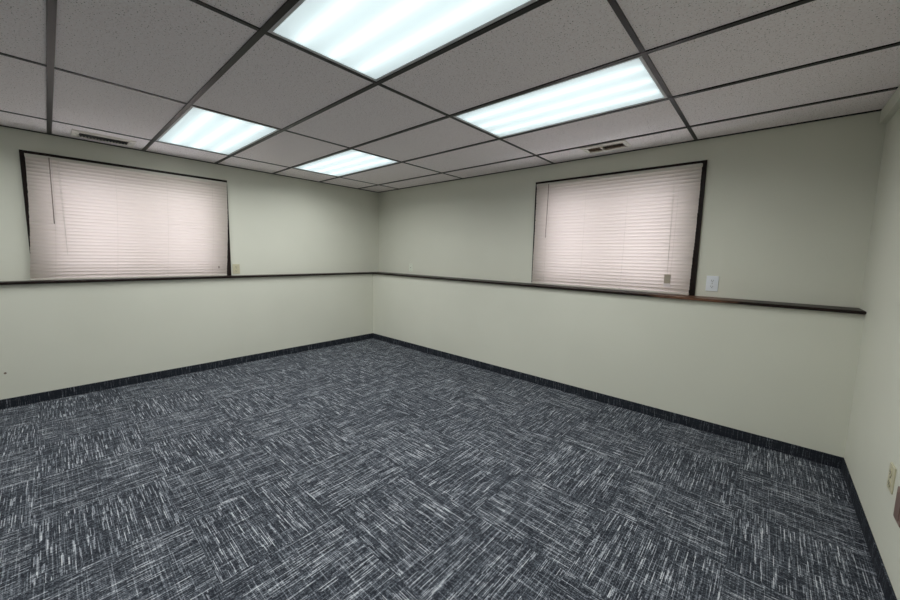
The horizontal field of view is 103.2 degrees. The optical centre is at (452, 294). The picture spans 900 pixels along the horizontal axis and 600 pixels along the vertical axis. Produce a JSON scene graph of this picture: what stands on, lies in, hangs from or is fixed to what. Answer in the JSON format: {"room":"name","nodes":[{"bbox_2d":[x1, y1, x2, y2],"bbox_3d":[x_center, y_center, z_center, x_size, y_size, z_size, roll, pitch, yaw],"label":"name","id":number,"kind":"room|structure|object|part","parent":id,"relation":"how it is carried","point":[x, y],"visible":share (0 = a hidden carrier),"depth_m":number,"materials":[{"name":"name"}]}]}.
{"room":"empty office room","nodes":[
{"label":"empty office room","id":0,"kind":"room"},
{"bbox_2d":[0,126,378,399],"bbox_3d":[-3.238,-0.372,3.473,0.341,2.490,6.520,7,8,41],"label":"wall","id":1,"kind":"structure","parent":0,"point":[54,336],"depth_m":3.86,"materials":[{"name":"paint"}]},
{"bbox_2d":[19,149,230,275],"bbox_3d":[-3.146,-0.700,3.610,0.240,1.097,1.500,7,8,41],"label":"window","id":2,"kind":"structure","parent":1,"relation":"in","point":[21,152],"depth_m":3.16,"materials":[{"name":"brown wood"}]},
{"bbox_2d":[24,153,227,280],"bbox_3d":[-3.042,-0.683,3.501,0.039,1.044,1.501,7,8,41],"label":"window blind","id":3,"kind":"object","parent":2,"relation":"attached to","point":[87,220],"visible":1,"depth_m":3.38,"materials":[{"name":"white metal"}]},
{"bbox_3d":[-3.379,-0.745,3.091,0.004,0.806,0.013,7,8,41],"label":"pull cord","id":4,"kind":"part","parent":3,"relation":"part of","materials":[{"name":"beige plastic"}]},
{"bbox_3d":[-3.071,-0.172,3.545,0.020,0.016,1.460,7,8,41],"label":"rail","id":5,"kind":"part","parent":3,"relation":"part of","materials":[{"name":"silver metal"}]},
{"bbox_2d":[0,333,372,409],"bbox_3d":[-3.275,0.856,3.331,0.007,0.080,6.093,7,8,41],"label":"baseboard","id":6,"kind":"structure","parent":1,"relation":"attached to","point":[71,391],"depth_m":3.63,"materials":[{"name":"rubber"}]},
{"bbox_2d":[0,272,372,284],"bbox_3d":[-3.222,-0.131,3.332,0.152,0.020,6.298,7,8,41],"label":"trim","id":7,"kind":"structure","parent":1,"relation":"attached to","point":[310,274],"depth_m":3.57,"materials":[{"name":"brown wood"}]},
{"bbox_2d":[232,264,239,273],"bbox_3d":[-2.542,-0.298,4.192,0.009,0.112,0.076,7,8,41],"label":"wall outlet","id":8,"kind":"object","parent":1,"relation":"attached to","point":[236,267],"visible":1,"depth_m":4.19,"materials":[{"name":"beige plastic"}]},
{"bbox_2d":[0,338,884,599],"bbox_3d":[-1.373,1.163,1.805,5.594,0.120,6.740,7,8,41],"label":"floor","id":9,"kind":"structure","parent":0,"point":[368,469],"depth_m":1.95,"materials":[{"name":"carpet"}]},
{"bbox_2d":[0,0,899,192],"bbox_3d":[-1.322,-1.312,1.534,5.594,0.321,6.740,7,8,41],"label":"ceiling","id":10,"kind":"structure","parent":0,"point":[123,69],"depth_m":1.93,"materials":[{"name":"tile"}]},
{"bbox_2d":[71,129,136,146],"bbox_3d":[-3.047,-1.360,3.122,0.220,0.013,0.400,7,8,41],"label":"ceiling vent","id":11,"kind":"object","parent":10,"relation":"in","point":[77,133],"visible":1,"depth_m":3.10,"materials":[{"name":"white metal"}]},
{"bbox_2d":[156,106,278,154],"bbox_3d":[-1.995,-1.384,2.981,1.193,0.114,0.580,7,8,41],"label":"ceiling light","id":12,"kind":"object","parent":10,"relation":"attached to","point":[197,128],"visible":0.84,"depth_m":2.91,"materials":[{"name":"white plastic"}]},
{"bbox_2d":[294,149,397,176],"bbox_3d":[-1.186,-1.466,3.889,1.193,0.114,0.580,7,8,41],"label":"ceiling light","id":13,"kind":"object","parent":10,"relation":"attached to","point":[350,161],"visible":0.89,"depth_m":3.85,"materials":[{"name":"white plastic"}]},
{"bbox_2d":[268,0,537,81],"bbox_3d":[-0.171,-1.170,1.377,1.193,0.114,0.580,7,8,41],"label":"ceiling light","id":14,"kind":"object","parent":10,"relation":"attached to","point":[373,39],"visible":0.98,"depth_m":1.51,"materials":[{"name":"white plastic"}]},
{"bbox_2d":[453,56,667,137],"bbox_3d":[0.638,-1.253,2.285,1.193,0.114,0.580,7,8,41],"label":"ceiling light","id":15,"kind":"object","parent":10,"relation":"attached to","point":[629,83],"visible":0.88,"depth_m":2.19,"materials":[{"name":"white plastic"}]},
{"bbox_2d":[580,140,631,153],"bbox_3d":[1.317,-1.263,3.075,0.370,0.014,0.200,7,8,41],"label":"ceiling vent","id":16,"kind":"object","parent":10,"relation":"in","point":[623,143],"visible":1,"depth_m":3.06,"materials":[{"name":"white metal"}]},
{"bbox_2d":[373,111,886,457],"bbox_3d":[0.750,-0.348,4.018,5.154,2.490,0.420,7,8,41],"label":"wall","id":17,"kind":"structure","parent":0,"point":[787,216],"depth_m":2.80,"materials":[{"name":"paint"}]},
{"bbox_2d":[409,264,412,271],"bbox_3d":[-0.609,-0.388,5.203,0.072,0.116,0.011,7,8,41],"label":"wall jack","id":18,"kind":"object","parent":17,"relation":"attached to","point":[410,265],"visible":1,"depth_m":5.20,"materials":[{"name":"white plastic"}]},
{"bbox_2d":[373,333,842,468],"bbox_3d":[0.628,0.869,3.950,5.034,0.080,0.007,7,8,41],"label":"baseboard","id":19,"kind":"structure","parent":17,"relation":"attached to","point":[820,457],"depth_m":3.01,"materials":[{"name":"rubber"}]},
{"bbox_2d":[372,272,865,314],"bbox_3d":[0.663,-0.118,3.947,5.152,0.020,0.232,7,8,41],"label":"trim","id":20,"kind":"structure","parent":17,"relation":"attached to","point":[852,310],"depth_m":2.88,"materials":[{"name":"brown wood"}]},
{"bbox_2d":[531,160,707,295],"bbox_3d":[1.508,-0.585,3.442,1.495,1.097,0.240,7,8,41],"label":"window","id":21,"kind":"structure","parent":17,"relation":"in","point":[692,286],"depth_m":2.91,"materials":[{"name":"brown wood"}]},
{"bbox_2d":[531,163,702,294],"bbox_3d":[1.407,-0.572,3.330,1.450,1.044,0.039,7,8,41],"label":"window blind","id":22,"kind":"object","parent":21,"relation":"attached to","point":[630,231],"visible":1,"depth_m":3.23,"materials":[{"name":"white metal"}]},
{"bbox_3d":[1.396,-0.062,3.395,1.439,0.016,0.020,7,8,41],"label":"rail","id":23,"kind":"part","parent":22,"relation":"part of","materials":[{"name":"silver metal"}]},
{"bbox_3d":[1.808,-0.593,2.954,0.013,0.864,0.004,7,8,41],"label":"pull cord","id":24,"kind":"part","parent":22,"relation":"part of","materials":[{"name":"beige plastic"}]},
{"bbox_2d":[705,276,718,291],"bbox_3d":[2.070,-0.085,2.846,0.080,0.122,0.009,7,8,41],"label":"wall outlet","id":25,"kind":"object","parent":17,"relation":"attached to","point":[711,281],"visible":1,"depth_m":2.84,"materials":[{"name":"white plastic"}]},
{"bbox_2d":[844,108,899,599],"bbox_3d":[0.736,0.093,-0.023,0.220,2.490,6.520,7,8,41],"label":"wall","id":26,"kind":"structure","parent":0,"point":[873,436],"depth_m":1.85,"materials":[{"name":"paint"}]},
{"bbox_2d":[841,458,896,599],"bbox_3d":[0.485,1.295,0.023,0.007,0.080,6.093,7,8,41],"label":"baseboard","id":27,"kind":"structure","parent":26,"relation":"attached to","point":[889,594],"depth_m":1.66,"materials":[{"name":"rubber"}]},
{"bbox_2d":[879,85,899,123],"bbox_3d":[0.590,-0.889,-0.130,0.030,0.086,6.300,7,8,41],"label":"trim","id":28,"kind":"structure","parent":26,"relation":"attached to","point":[893,104],"depth_m":2.04,"materials":[{"name":"paint"}]},
{"bbox_2d":[886,462,896,493],"bbox_3d":[1.846,0.772,1.502,0.009,0.112,0.074,7,8,41],"label":"wall outlet","id":29,"kind":"object","parent":26,"relation":"attached to","point":[892,470],"visible":1,"depth_m":1.49,"materials":[{"name":"beige plastic"}]},
{"bbox_2d":[893,486,899,527],"bbox_3d":[1.724,0.819,1.375,0.014,0.128,0.090,7,8,41],"label":"wall box","id":30,"kind":"object","parent":26,"relation":"attached to","point":[896,514],"visible":1,"depth_m":1.38,"materials":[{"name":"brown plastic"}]}
]}

